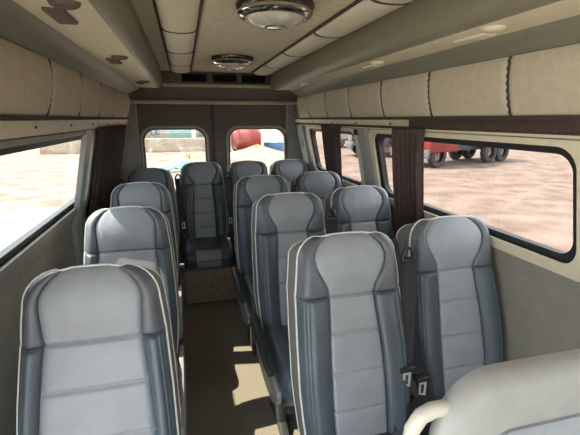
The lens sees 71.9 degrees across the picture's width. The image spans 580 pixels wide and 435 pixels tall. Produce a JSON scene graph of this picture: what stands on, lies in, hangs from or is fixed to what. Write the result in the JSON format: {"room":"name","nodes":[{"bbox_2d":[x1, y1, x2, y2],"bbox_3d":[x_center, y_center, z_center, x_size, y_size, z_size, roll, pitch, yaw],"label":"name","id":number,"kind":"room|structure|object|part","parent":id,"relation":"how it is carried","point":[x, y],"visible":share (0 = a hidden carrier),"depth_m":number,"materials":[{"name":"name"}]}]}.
{"room":"vehicle interior","nodes":[
{"label":"vehicle interior","id":0,"kind":"room"},
{"bbox_2d":[0,129,98,434],"bbox_3d":[-0.922,0.238,1.355,0.249,1.990,5.500,-4,14,-14],"label":"wall","id":1,"kind":"structure","parent":0,"point":[58,252],"depth_m":1.48,"materials":[{"name":"plastic"}]},
{"bbox_2d":[0,130,95,282],"bbox_3d":[-1.069,-0.137,1.787,0.149,0.462,1.470,-4,14,-14],"label":"window","id":2,"kind":"structure","parent":1,"relation":"in","point":[13,255],"depth_m":1.64,"materials":[{"name":"plastic"}]},
{"bbox_2d":[0,119,127,139],"bbox_3d":[-1.090,-0.480,2.075,0.060,0.060,3.530,-4,14,-14],"label":"trim","id":3,"kind":"structure","parent":1,"relation":"attached to","point":[9,129],"depth_m":1.51,"materials":[{"name":"beige plastic"}]},
{"bbox_2d":[0,38,129,119],"bbox_3d":[-0.834,-0.427,1.318,0.061,0.206,4.455,-4,14,-14],"label":"panel","id":4,"kind":"object","parent":1,"relation":"attached to","point":[33,86],"visible":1,"depth_m":1.37,"materials":[{"name":"fabric"}]},
{"bbox_2d":[90,130,98,198],"bbox_3d":[-1.401,-0.443,3.028,0.149,0.462,0.950,-4,14,-14],"label":"window","id":5,"kind":"structure","parent":1,"relation":"in","point":[98,130],"depth_m":2.57,"materials":[{"name":"plastic"}]},
{"bbox_2d":[72,126,126,265],"bbox_3d":[-1.382,-0.232,3.053,0.143,0.890,1.700,-4,14,-14],"label":"trim","id":6,"kind":"structure","parent":1,"relation":"attached to","point":[85,139],"depth_m":2.27,"materials":[{"name":"grey plastic"}]},
{"bbox_2d":[88,125,125,216],"bbox_3d":[-1.359,-0.365,3.047,0.156,0.652,1.102,-4,14,-14],"label":"curtain","id":7,"kind":"object","parent":1,"relation":"hanging from","point":[111,139],"visible":0.88,"depth_m":2.81,"materials":[{"name":"fabric"}]},
{"bbox_2d":[120,104,302,183],"bbox_3d":[-0.747,-0.444,4.123,1.940,1.990,0.050,-4,14,-14],"label":"wall","id":8,"kind":"structure","parent":0,"point":[131,155],"depth_m":3.87,"materials":[{"name":"plastic"}]},
{"bbox_2d":[134,104,212,263],"bbox_3d":[-1.122,-0.315,4.038,0.707,1.640,0.060,-4,14,-14],"label":"door","id":9,"kind":"structure","parent":8,"relation":"in","point":[148,117],"depth_m":3.87,"materials":[{"name":"plastic"}]},
{"bbox_3d":[-1.118,-0.933,3.868,0.587,0.012,0.008,-4,14,-14],"label":"moulding","id":10,"kind":"part","parent":9,"relation":"part of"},
{"bbox_2d":[210,104,215,161],"bbox_3d":[-0.770,-0.348,4.120,0.034,1.605,0.048,-4,14,-14],"label":"door frame","id":11,"kind":"structure","parent":8,"relation":"attached to","point":[211,105],"depth_m":3.97,"materials":[{"name":"metal"}]},
{"bbox_2d":[128,71,298,100],"bbox_3d":[-0.695,-1.209,3.727,1.602,0.245,0.345,-4,14,-14],"label":"trim","id":12,"kind":"structure","parent":8,"relation":"attached to","point":[162,93],"depth_m":3.63,"materials":[{"name":"plastic"}]},
{"bbox_2d":[181,73,206,82],"bbox_3d":[-0.837,-1.222,3.499,0.221,0.075,0.009,-4,14,-14],"label":"air vent","id":13,"kind":"object","parent":12,"relation":"attached to","point":[185,77],"visible":0.99,"depth_m":3.50,"materials":[{"name":"black plastic"}]},
{"bbox_2d":[163,83,270,87],"bbox_3d":[-0.636,-1.174,3.566,0.950,0.028,0.028,-4,14,-14],"label":"trim","id":14,"kind":"structure","parent":12,"relation":"attached to","point":[164,84],"depth_m":3.55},
{"bbox_2d":[212,74,236,82],"bbox_3d":[-0.581,-1.238,3.564,0.220,0.075,0.009,-4,14,-14],"label":"air vent","id":15,"kind":"object","parent":12,"relation":"attached to","point":[216,78],"visible":1,"depth_m":3.56,"materials":[{"name":"black plastic"}]},
{"bbox_2d":[241,75,265,83],"bbox_3d":[-0.331,-1.253,3.627,0.224,0.075,0.009,-4,14,-14],"label":"air vent","id":16,"kind":"object","parent":12,"relation":"attached to","point":[247,79],"visible":1,"depth_m":3.63,"materials":[{"name":"black plastic"}]},
{"bbox_2d":[130,100,296,104],"bbox_3d":[-0.699,-1.086,3.775,1.596,0.038,0.038,-4,14,-14],"label":"trim","id":17,"kind":"structure","parent":8,"relation":"attached to","point":[215,102],"depth_m":3.75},
{"bbox_2d":[214,104,287,236],"bbox_3d":[-0.396,-0.360,4.221,0.762,1.640,0.060,-4,14,-14],"label":"door","id":18,"kind":"structure","parent":8,"relation":"in","point":[228,119],"depth_m":4.05,"materials":[{"name":"plastic"}]},
{"bbox_3d":[-0.394,-0.978,4.051,0.637,0.012,0.008,-4,14,-14],"label":"moulding","id":19,"kind":"part","parent":18,"relation":"part of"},
{"bbox_2d":[130,0,354,73],"bbox_3d":[-0.065,-0.762,1.338,1.600,0.040,5.500,-4,14,-14],"label":"ceiling","id":20,"kind":"structure","parent":0,"point":[221,30],"depth_m":1.95,"materials":[{"name":"fabric"}]},
{"bbox_2d":[0,0,162,93],"bbox_3d":[-0.591,-0.554,1.004,0.307,0.205,5.000,-4,14,-14],"label":"duct","id":21,"kind":"object","parent":20,"relation":"attached to","point":[106,42],"visible":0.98,"depth_m":1.24,"materials":[{"name":"plastic"}]},
{"bbox_2d":[41,7,77,24],"bbox_3d":[-0.563,-0.495,0.983,0.048,0.012,0.140,-4,14,-14],"label":"light","id":22,"kind":"object","parent":21,"relation":"attached to","point":[61,16],"depth_m":0.96,"materials":[{"name":"plastic"}]},
{"bbox_2d":[106,58,121,63],"bbox_3d":[-0.766,-0.683,1.744,0.048,0.012,0.140,-4,14,-14],"label":"light","id":23,"kind":"object","parent":21,"relation":"attached to","point":[110,60],"depth_m":1.72,"materials":[{"name":"plastic"}]},
{"bbox_2d":[152,0,203,72],"bbox_3d":[-0.292,-0.648,1.028,0.172,0.035,4.940,-4,14,-14],"label":"ceiling strip","id":24,"kind":"object","parent":20,"relation":"attached to","point":[178,21],"visible":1,"depth_m":1.70,"materials":[{"name":"plastic"}]},
{"bbox_2d":[211,54,253,70],"bbox_3d":[-0.385,-1.032,2.686,0.284,0.080,0.284,-4,14,-14],"label":"ceiling lamp","id":25,"kind":"object","parent":20,"relation":"attached to","point":[233,62],"visible":1,"depth_m":2.59,"materials":[{"name":"silver metal"}]},
{"bbox_3d":[-0.385,-1.059,2.679,0.284,0.024,0.284,-4,14,-14],"label":"plate","id":26,"kind":"part","parent":25,"relation":"part of","materials":[{"name":"silver metal"}]},
{"bbox_2d":[235,0,314,29],"bbox_3d":[-0.053,-0.727,1.445,0.284,0.080,0.284,-4,14,-14],"label":"ceiling lamp","id":27,"kind":"object","parent":20,"relation":"attached to","point":[264,14],"visible":1,"depth_m":1.37,"materials":[{"name":"silver metal"}]},
{"bbox_3d":[-0.053,-0.754,1.439,0.284,0.024,0.284,-4,14,-14],"label":"plate","id":28,"kind":"part","parent":27,"relation":"part of","materials":[{"name":"silver metal"}]},
{"bbox_2d":[251,0,413,74],"bbox_3d":[0.367,-0.689,1.195,0.175,0.035,4.940,-4,14,-14],"label":"ceiling strip","id":29,"kind":"object","parent":20,"relation":"attached to","point":[359,13],"visible":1,"depth_m":1.71,"materials":[{"name":"plastic"}]},
{"bbox_2d":[270,0,579,96],"bbox_3d":[0.578,-0.626,1.298,0.307,0.205,5.000,-4,14,-14],"label":"duct","id":30,"kind":"object","parent":20,"relation":"attached to","point":[419,36],"visible":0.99,"depth_m":1.37,"materials":[{"name":"plastic"}]},
{"bbox_2d":[362,64,383,68],"bbox_3d":[0.396,-0.725,1.917,0.048,0.012,0.140,-4,14,-14],"label":"light","id":31,"kind":"object","parent":30,"relation":"attached to","point":[369,66],"depth_m":1.91,"materials":[{"name":"plastic"}]},
{"bbox_2d":[454,33,495,43],"bbox_3d":[0.575,-0.561,1.250,0.048,0.012,0.140,-4,14,-14],"label":"light","id":32,"kind":"object","parent":30,"relation":"attached to","point":[476,36],"depth_m":1.24,"materials":[{"name":"plastic"}]},
{"bbox_2d":[178,264,413,434],"bbox_3d":[-0.065,1.127,1.803,1.940,0.050,5.500,-4,14,-14],"label":"floor","id":33,"kind":"structure","parent":0,"point":[227,393],"depth_m":2.40,"materials":[{"name":"carpet"}]},
{"bbox_2d":[16,263,180,434],"bbox_3d":[-0.485,0.735,0.978,0.428,1.106,0.782,-4,14,-14],"label":"passenger seat","id":34,"kind":"object","parent":33,"relation":"on","point":[97,352],"visible":1,"depth_m":1.09,"materials":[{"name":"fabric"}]},
{"bbox_3d":[-0.551,0.236,1.118,0.263,0.197,0.083,-4,14,-14],"label":"headrest panel","id":35,"kind":"part","parent":34,"relation":"part of","materials":[{"name":"leather"}]},
{"bbox_3d":[-0.525,0.601,1.103,0.297,0.505,0.168,-4,14,-14],"label":"panel","id":36,"kind":"part","parent":34,"relation":"part of","materials":[{"name":"leather"}]},
{"bbox_3d":[-0.542,0.489,1.145,0.428,0.702,0.326,-4,14,-14],"label":"backrest","id":37,"kind":"part","parent":34,"relation":"part of","materials":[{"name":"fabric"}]},
{"bbox_2d":[83,206,186,434],"bbox_3d":[-0.692,0.550,1.728,0.436,1.106,0.782,-4,14,-14],"label":"passenger seat","id":38,"kind":"object","parent":33,"relation":"on","point":[139,235],"visible":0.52,"depth_m":1.85,"materials":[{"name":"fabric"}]},
{"bbox_3d":[-0.762,0.051,1.867,0.263,0.197,0.083,-4,14,-14],"label":"headrest panel","id":39,"kind":"part","parent":38,"relation":"part of","materials":[{"name":"leather"}]},
{"bbox_3d":[-0.736,0.417,1.852,0.297,0.505,0.168,-4,14,-14],"label":"panel","id":40,"kind":"part","parent":38,"relation":"part of","materials":[{"name":"leather"}]},
{"bbox_3d":[-0.753,0.305,1.894,0.428,0.702,0.326,-4,14,-14],"label":"backrest","id":41,"kind":"part","parent":38,"relation":"part of","materials":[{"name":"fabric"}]},
{"bbox_2d":[175,352,179,396],"bbox_3d":[-0.667,0.748,1.662,0.410,0.164,0.547,-4,14,-14],"label":"seat cushion","id":42,"kind":"object","parent":38,"relation":"on","point":[177,356],"depth_m":1.82,"materials":[{"name":"fabric"}]},
{"bbox_2d":[110,182,183,338],"bbox_3d":[-0.897,0.373,2.449,0.436,1.106,0.782,-4,14,-14],"label":"passenger seat","id":43,"kind":"object","parent":33,"relation":"on","point":[156,195],"visible":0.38,"depth_m":2.58,"materials":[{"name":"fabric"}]},
{"bbox_3d":[-0.967,-0.126,2.588,0.263,0.197,0.083,-4,14,-14],"label":"headrest panel","id":44,"kind":"part","parent":43,"relation":"part of","materials":[{"name":"leather"}]},
{"bbox_3d":[-0.958,0.128,2.615,0.428,0.702,0.326,-4,14,-14],"label":"backrest","id":45,"kind":"part","parent":43,"relation":"part of","materials":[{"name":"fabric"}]},
{"bbox_2d":[117,168,179,284],"bbox_3d":[-1.124,0.188,3.199,0.468,1.106,0.788,-4,14,-14],"label":"passenger seat","id":46,"kind":"object","parent":33,"relation":"on","point":[162,176],"visible":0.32,"depth_m":3.34,"materials":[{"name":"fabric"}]},
{"bbox_3d":[-1.173,-0.312,3.344,0.263,0.197,0.083,-4,14,-14],"label":"headrest panel","id":47,"kind":"part","parent":46,"relation":"part of","materials":[{"name":"leather"}]},
{"bbox_3d":[-1.164,-0.059,3.371,0.428,0.702,0.326,-4,14,-14],"label":"backrest","id":48,"kind":"part","parent":46,"relation":"part of","materials":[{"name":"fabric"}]},
{"bbox_2d":[184,237,237,303],"bbox_3d":[-0.360,0.438,3.879,1.276,0.290,0.930,-4,14,-14],"label":"box","id":49,"kind":"object","parent":33,"relation":"on","point":[216,283],"visible":0.24,"depth_m":3.33,"materials":[{"name":"brown carpet"}]},
{"bbox_2d":[174,162,233,269],"bbox_3d":[-0.775,-0.057,3.561,0.464,0.820,0.790,-4,14,-14],"label":"passenger seat","id":50,"kind":"object","parent":49,"relation":"on","point":[200,189],"visible":1,"depth_m":3.69,"materials":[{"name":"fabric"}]},
{"bbox_3d":[-0.824,-0.413,3.739,0.263,0.205,0.087,-4,14,-14],"label":"headrest panel","id":51,"kind":"part","parent":50,"relation":"part of","materials":[{"name":"leather"}]},
{"bbox_3d":[-0.797,-0.044,3.723,0.198,0.505,0.168,-4,14,-14],"label":"panel","id":52,"kind":"part","parent":50,"relation":"part of","materials":[{"name":"leather"}]},
{"bbox_2d":[195,236,220,250],"bbox_3d":[-0.736,0.238,3.551,0.205,0.052,0.485,-4,14,-14],"label":"cushion","id":53,"kind":"object","parent":50,"relation":"on","point":[202,243],"depth_m":3.52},
{"bbox_2d":[183,235,233,269],"bbox_3d":[-0.729,0.288,3.533,0.410,0.164,0.547,-4,14,-14],"label":"seat cushion","id":54,"kind":"object","parent":50,"relation":"on","point":[199,251],"depth_m":3.32,"materials":[{"name":"leather"}]},
{"bbox_2d":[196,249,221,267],"bbox_3d":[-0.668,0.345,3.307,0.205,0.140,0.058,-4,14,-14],"label":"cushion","id":55,"kind":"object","parent":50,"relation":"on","point":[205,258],"depth_m":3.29,"materials":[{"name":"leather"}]},
{"bbox_2d":[224,160,267,256],"bbox_3d":[-0.345,-0.084,3.669,0.451,0.820,0.790,-4,14,-14],"label":"passenger seat","id":56,"kind":"object","parent":49,"relation":"on","point":[236,170],"visible":0.3,"depth_m":3.79,"materials":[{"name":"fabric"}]},
{"bbox_2d":[231,238,235,256],"bbox_3d":[-0.304,0.261,3.640,0.410,0.164,0.547,-4,14,-14],"label":"seat cushion","id":57,"kind":"object","parent":56,"relation":"on","point":[232,239],"depth_m":3.67,"materials":[{"name":"leather"}]},
{"bbox_3d":[-0.400,-0.440,3.846,0.263,0.205,0.087,-4,14,-14],"label":"headrest panel","id":58,"kind":"part","parent":56,"relation":"part of","materials":[{"name":"leather"}]},
{"bbox_2d":[269,159,308,191],"bbox_3d":[0.071,-0.118,3.809,0.434,0.820,0.790,-4,14,-14],"label":"passenger seat","id":59,"kind":"object","parent":49,"relation":"on","point":[288,169],"visible":0.22,"depth_m":3.96,"materials":[{"name":"fabric"}]},
{"bbox_3d":[0.007,-0.474,3.984,0.263,0.205,0.087,-4,14,-14],"label":"headrest panel","id":60,"kind":"part","parent":59,"relation":"part of","materials":[{"name":"leather"}]},
{"bbox_2d":[231,175,297,355],"bbox_3d":[-0.136,0.302,2.719,0.511,1.111,0.789,-4,14,-14],"label":"passenger seat","id":61,"kind":"object","parent":33,"relation":"on","point":[248,189],"visible":0.48,"depth_m":2.79,"materials":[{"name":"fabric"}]},
{"bbox_3d":[-0.185,0.057,2.885,0.428,0.710,0.338,-4,14,-14],"label":"backrest","id":62,"kind":"part","parent":61,"relation":"part of","materials":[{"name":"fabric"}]},
{"bbox_3d":[-0.333,0.428,2.591,0.052,0.076,0.443,-4,14,-14],"label":"armrest","id":63,"kind":"part","parent":61,"relation":"part of","materials":[{"name":"black plastic"}]},
{"bbox_2d":[241,275,256,314],"bbox_3d":[-0.099,0.504,2.653,0.410,0.164,0.547,-4,14,-14],"label":"seat cushion","id":64,"kind":"object","parent":61,"relation":"on","point":[249,307],"depth_m":2.51,"materials":[{"name":"fabric"}]},
{"bbox_3d":[-0.253,0.760,2.716,0.040,0.226,0.280,-4,14,-14],"label":"leg","id":65,"kind":"part","parent":61,"relation":"part of","materials":[{"name":"metal"}]},
{"bbox_3d":[-0.194,-0.197,2.860,0.263,0.205,0.087,-4,14,-14],"label":"headrest panel","id":66,"kind":"part","parent":61,"relation":"part of","materials":[{"name":"leather"}]},
{"bbox_2d":[250,192,337,434],"bbox_3d":[0.059,0.470,2.035,0.508,1.111,0.789,-4,14,-14],"label":"passenger seat","id":67,"kind":"object","parent":33,"relation":"on","point":[279,221],"visible":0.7,"depth_m":2.12,"materials":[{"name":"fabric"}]},
{"bbox_3d":[0.012,0.225,2.202,0.428,0.710,0.338,-4,14,-14],"label":"backrest","id":68,"kind":"part","parent":67,"relation":"part of","materials":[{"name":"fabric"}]},
{"bbox_3d":[-0.136,0.596,1.908,0.052,0.076,0.443,-4,14,-14],"label":"armrest","id":69,"kind":"part","parent":67,"relation":"part of","materials":[{"name":"black plastic"}]},
{"bbox_2d":[263,326,293,405],"bbox_3d":[0.099,0.672,1.971,0.410,0.164,0.547,-4,14,-14],"label":"seat cushion","id":70,"kind":"object","parent":67,"relation":"on","point":[277,338],"depth_m":1.81,"materials":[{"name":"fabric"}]},
{"bbox_3d":[-0.056,0.928,2.033,0.040,0.226,0.280,-4,14,-14],"label":"leg","id":71,"kind":"part","parent":67,"relation":"part of","materials":[{"name":"metal"}]},
{"bbox_2d":[281,325,288,343],"bbox_3d":[0.091,0.622,1.989,0.205,0.052,0.485,-4,14,-14],"label":"cushion","id":72,"kind":"object","parent":67,"relation":"on","point":[284,328],"depth_m":2.04,"materials":[{"name":"grey leather"}]},
{"bbox_3d":[0.091,0.777,2.025,0.370,0.073,0.460,-4,14,-14],"label":"seat frame","id":73,"kind":"part","parent":67,"relation":"part of","materials":[{"name":"metal"}]},
{"bbox_3d":[0.003,-0.029,2.177,0.263,0.205,0.087,-4,14,-14],"label":"headrest panel","id":74,"kind":"part","parent":67,"relation":"part of","materials":[{"name":"leather"}]},
{"bbox_3d":[0.030,0.341,2.161,0.198,0.505,0.168,-4,14,-14],"label":"panel","id":75,"kind":"part","parent":67,"relation":"part of","materials":[{"name":"leather"}]},
{"bbox_2d":[290,171,341,212],"bbox_3d":[0.277,0.252,2.923,0.446,1.114,0.790,-4,14,-14],"label":"passenger seat","id":76,"kind":"object","parent":33,"relation":"on","point":[319,183],"visible":0.19,"depth_m":3.04,"materials":[{"name":"fabric"}]},
{"bbox_3d":[0.229,0.006,3.090,0.428,0.710,0.338,-4,14,-14],"label":"backrest","id":77,"kind":"part","parent":76,"relation":"part of","materials":[{"name":"fabric"}]},
{"bbox_3d":[0.219,-0.247,3.064,0.263,0.205,0.087,-4,14,-14],"label":"headrest panel","id":78,"kind":"part","parent":76,"relation":"part of","materials":[{"name":"leather"}]},
{"bbox_2d":[286,231,415,434],"bbox_3d":[0.304,0.656,1.280,0.492,1.114,0.790,-4,14,-14],"label":"passenger seat","id":79,"kind":"object","parent":33,"relation":"on","point":[351,328],"visible":0.98,"depth_m":1.38,"materials":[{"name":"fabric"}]},
{"bbox_3d":[0.216,0.414,1.436,0.428,0.710,0.338,-4,14,-14],"label":"backrest","id":80,"kind":"part","parent":79,"relation":"part of","materials":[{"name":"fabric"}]},
{"bbox_3d":[0.207,0.160,1.411,0.263,0.205,0.087,-4,14,-14],"label":"headrest panel","id":81,"kind":"part","parent":79,"relation":"part of","materials":[{"name":"leather"}]},
{"bbox_3d":[0.234,0.529,1.395,0.198,0.505,0.168,-4,14,-14],"label":"panel","id":82,"kind":"part","parent":79,"relation":"part of","materials":[{"name":"leather"}]},
{"bbox_2d":[375,430,391,434],"bbox_3d":[0.295,0.811,1.223,0.205,0.052,0.485,-4,14,-14],"label":"cushion","id":83,"kind":"object","parent":79,"relation":"on","point":[377,432],"depth_m":1.39,"materials":[{"name":"grey leather"}]},
{"bbox_2d":[391,429,403,434],"bbox_3d":[0.302,0.861,1.204,0.410,0.164,0.547,-4,14,-14],"label":"seat cushion","id":84,"kind":"object","parent":79,"relation":"on","point":[393,431],"depth_m":1.39,"materials":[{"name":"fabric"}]},
{"bbox_2d":[324,185,413,396],"bbox_3d":[0.481,0.416,2.257,0.451,1.114,0.790,-4,14,-14],"label":"passenger seat","id":85,"kind":"object","parent":33,"relation":"on","point":[359,207],"visible":0.3,"depth_m":2.38,"materials":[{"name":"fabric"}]},
{"bbox_3d":[0.435,0.170,2.425,0.428,0.710,0.338,-4,14,-14],"label":"backrest","id":86,"kind":"part","parent":85,"relation":"part of","materials":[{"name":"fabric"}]},
{"bbox_3d":[0.426,-0.084,2.399,0.263,0.205,0.087,-4,14,-14],"label":"headrest panel","id":87,"kind":"part","parent":85,"relation":"part of","materials":[{"name":"leather"}]},
{"bbox_3d":[0.453,0.286,2.383,0.198,0.505,0.168,-4,14,-14],"label":"panel","id":88,"kind":"part","parent":85,"relation":"part of","materials":[{"name":"leather"}]},
{"bbox_2d":[391,215,502,434],"bbox_3d":[0.699,0.602,1.500,0.495,1.114,0.790,-4,14,-14],"label":"passenger seat","id":89,"kind":"object","parent":33,"relation":"on","point":[458,330],"visible":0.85,"depth_m":1.61,"materials":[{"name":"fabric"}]},
{"bbox_3d":[0.675,0.355,1.672,0.428,0.710,0.338,-4,14,-14],"label":"backrest","id":90,"kind":"part","parent":89,"relation":"part of","materials":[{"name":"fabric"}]},
{"bbox_2d":[410,396,443,434],"bbox_3d":[0.761,0.803,1.440,0.410,0.164,0.547,-4,14,-14],"label":"seat cushion","id":91,"kind":"object","parent":89,"relation":"on","point":[415,403],"depth_m":1.60,"materials":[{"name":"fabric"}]},
{"bbox_3d":[0.665,0.102,1.647,0.263,0.205,0.087,-4,14,-14],"label":"headrest panel","id":92,"kind":"part","parent":89,"relation":"part of","materials":[{"name":"leather"}]},
{"bbox_3d":[0.693,0.471,1.631,0.198,0.505,0.168,-4,14,-14],"label":"panel","id":93,"kind":"part","parent":89,"relation":"part of","materials":[{"name":"leather"}]},
{"bbox_2d":[403,348,579,434],"bbox_3d":[0.496,0.843,0.597,0.497,1.078,0.583,-4,14,-14],"label":"seat","id":94,"kind":"object","parent":33,"relation":"on","point":[536,395],"visible":1,"depth_m":0.68,"materials":[{"name":"leather"}]},
{"bbox_3d":[0.280,0.431,0.704,0.177,0.244,0.064,-5,15,-21],"label":"grab handle","id":95,"kind":"part","parent":94,"relation":"part of","materials":[{"name":"beige plastic"}]},
{"bbox_2d":[294,105,579,361],"bbox_3d":[0.793,0.132,1.787,0.249,1.990,5.500,-4,14,-14],"label":"wall","id":96,"kind":"structure","parent":0,"point":[539,306],"depth_m":1.55,"materials":[{"name":"plastic"}]},
{"bbox_2d":[296,125,375,185],"bbox_3d":[0.545,-0.147,2.711,0.143,0.890,3.350,-4,14,-14],"label":"trim","id":97,"kind":"structure","parent":96,"relation":"attached to","point":[363,134],"depth_m":2.70,"materials":[{"name":"grey plastic"}]},
{"bbox_2d":[306,126,365,186],"bbox_3d":[0.372,-0.523,3.354,0.149,0.462,1.190,-4,14,-14],"label":"window","id":98,"kind":"structure","parent":96,"relation":"in","point":[347,181],"depth_m":3.28,"materials":[{"name":"plastic"}]},
{"bbox_2d":[352,129,357,141],"bbox_3d":[0.444,-0.561,2.747,0.037,0.084,0.036,-4,14,-14],"label":"curtain hook","id":99,"kind":"object","parent":96,"relation":"attached to","point":[355,132],"visible":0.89,"depth_m":2.74,"materials":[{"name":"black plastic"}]},
{"bbox_2d":[294,119,579,138],"bbox_3d":[0.749,-0.366,1.611,0.060,0.060,5.380,-4,14,-14],"label":"trim","id":100,"kind":"structure","parent":96,"relation":"attached to","point":[400,123],"depth_m":2.27,"materials":[{"name":"beige plastic"}]},
{"bbox_2d":[295,123,579,281],"bbox_3d":[0.534,-0.373,2.693,0.176,0.486,3.135,-4,14,-14],"label":"window","id":101,"kind":"structure","parent":96,"relation":"in","point":[567,264],"depth_m":1.51,"materials":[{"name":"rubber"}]},
{"bbox_2d":[321,125,341,184],"bbox_3d":[0.365,-0.468,3.151,0.182,0.504,0.294,-7,15,-26],"label":"curtain","id":102,"kind":"object","parent":101,"relation":"hanging from","point":[331,134],"visible":0.67,"depth_m":3.14,"materials":[{"name":"fabric"}]},
{"bbox_3d":[0.333,-0.710,3.069,0.012,0.012,2.170,-4,14,-14],"label":"curtain rail","id":103,"kind":"part","parent":101,"relation":"part of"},
{"bbox_2d":[297,43,579,119],"bbox_3d":[0.731,-0.451,1.412,0.061,0.206,5.055,-4,14,-14],"label":"panel","id":104,"kind":"object","parent":96,"relation":"attached to","point":[543,84],"visible":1,"depth_m":1.49,"materials":[{"name":"fabric"}]},
{"bbox_2d":[409,120,579,135],"bbox_3d":[1.007,-0.116,0.565,0.035,0.050,3.110,-4,14,-14],"label":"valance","id":105,"kind":"object","parent":96,"relation":"attached to","point":[548,127],"visible":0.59,"depth_m":1.41,"materials":[{"name":"fabric"}]},
{"bbox_2d":[392,129,424,233],"bbox_3d":[0.626,-0.165,2.106,0.183,0.593,0.200,11,17,37],"label":"curtain","id":106,"kind":"object","parent":105,"relation":"hanging from","point":[407,144],"visible":0.9,"depth_m":2.09,"materials":[{"name":"fabric"}]},
{"label":"outside","id":107,"kind":"structure","parent":0,"visible":0},
{"bbox_2d":[0,129,572,251],"bbox_3d":[6.976,-5.660,32.394,150.000,0.100,180.000,-4,14,-14],"label":"ground","id":108,"kind":"structure","parent":107,"point":[527,194],"depth_m":14.05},
{"bbox_2d":[39,138,204,153],"bbox_3d":[-10.741,-4.860,27.053,11.000,0.900,0.500,-4,14,-14],"label":"stone wall","id":109,"kind":"structure","parent":108,"relation":"on","point":[153,144],"depth_m":27.29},
{"bbox_2d":[145,130,167,138],"bbox_3d":[-13.666,-8.428,37.363,5.100,2.900,5.600,-4,14,-14],"label":"house","id":110,"kind":"structure","parent":108,"relation":"on","point":[154,133],"depth_m":35.42,"materials":[{"name":"stone"}]},
{"bbox_3d":[-11.931,-7.600,35.296,0.840,0.646,0.020,-4,14,-14],"label":"pane","id":111,"kind":"part","parent":110,"relation":"part of","materials":[{"name":"glass"}]},
{"bbox_2d":[151,159,190,172],"bbox_3d":[-5.055,-2.162,17.017,1.652,0.582,0.837,-4,14,-14],"label":"panel","id":112,"kind":"object","parent":108,"relation":"on","point":[182,162],"visible":0.64,"depth_m":16.95,"materials":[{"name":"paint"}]},
{"bbox_2d":[147,154,205,170],"bbox_3d":[-4.620,-2.718,18.950,4.645,0.616,3.080,-4,14,-14],"label":"heap","id":113,"kind":"object","parent":108,"relation":"on","point":[189,157],"visible":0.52,"depth_m":18.59,"materials":[{"name":"white sand"}]},
{"bbox_2d":[168,130,191,137],"bbox_3d":[-8.901,-6.622,32.432,1.840,1.750,1.700,-4,14,-14],"label":"trailer","id":114,"kind":"object","parent":108,"relation":"on","point":[171,133],"visible":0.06,"depth_m":31.68,"materials":[{"name":"teal paint"}]},
{"bbox_2d":[195,130,203,137],"bbox_3d":[-7.327,-8.107,36.477,3.200,2.700,4.600,-4,14,-14],"label":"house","id":115,"kind":"structure","parent":108,"relation":"on","point":[198,134],"depth_m":34.42,"materials":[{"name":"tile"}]},
{"bbox_2d":[230,129,260,150],"bbox_3d":[-3.019,-5.417,27.226,2.000,1.900,1.840,-4,14,-14],"label":"storage tank","id":116,"kind":"object","parent":108,"relation":"on","point":[241,139],"visible":0.56,"depth_m":26.43,"materials":[{"name":"red metal"}]},
{"bbox_2d":[230,144,283,158],"bbox_3d":[-2.133,-4.162,24.580,5.428,0.728,3.640,-4,14,-14],"label":"heap","id":117,"kind":"object","parent":108,"relation":"on","point":[257,151],"visible":0.82,"depth_m":23.82,"materials":[{"name":"beige sand"}]},
{"bbox_2d":[264,141,283,151],"bbox_3d":[-1.133,-4.987,28.049,1.456,0.670,1.456,-4,14,-14],"label":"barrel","id":118,"kind":"object","parent":108,"relation":"on","point":[276,145],"visible":0.79,"depth_m":27.47,"materials":[{"name":"blue plastic"}]},
{"bbox_2d":[341,134,391,146],"bbox_3d":[6.718,-7.107,31.897,7.620,2.948,2.400,0,14,0],"label":"truck","id":119,"kind":"object","parent":108,"relation":"on","point":[344,137],"visible":0.06,"depth_m":31.02,"materials":[{"name":"metal"}]},
{"bbox_2d":[346,134,391,157],"bbox_3d":[5.699,-5.198,24.143,4.320,2.948,2.400,0,14,0],"label":"truck","id":120,"kind":"object","parent":108,"relation":"on","point":[350,144],"visible":0.17,"depth_m":23.46,"materials":[{"name":"metal"}]},
{"bbox_2d":[390,142,508,167],"bbox_3d":[8.560,-4.298,20.490,7.120,2.948,2.400,-9,16,-32],"label":"truck","id":121,"kind":"object","parent":108,"relation":"on","point":[435,154],"visible":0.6,"depth_m":20.23,"materials":[{"name":"metal"}]},
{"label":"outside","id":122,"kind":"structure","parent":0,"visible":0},
{"bbox_2d":[0,207,59,250],"bbox_3d":[-10.581,4.503,-9.170,34.500,0.040,36.000,-4,14,-14],"label":"apron","id":123,"kind":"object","parent":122,"point":[14,223],"depth_m":8.68,"materials":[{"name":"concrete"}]}
]}

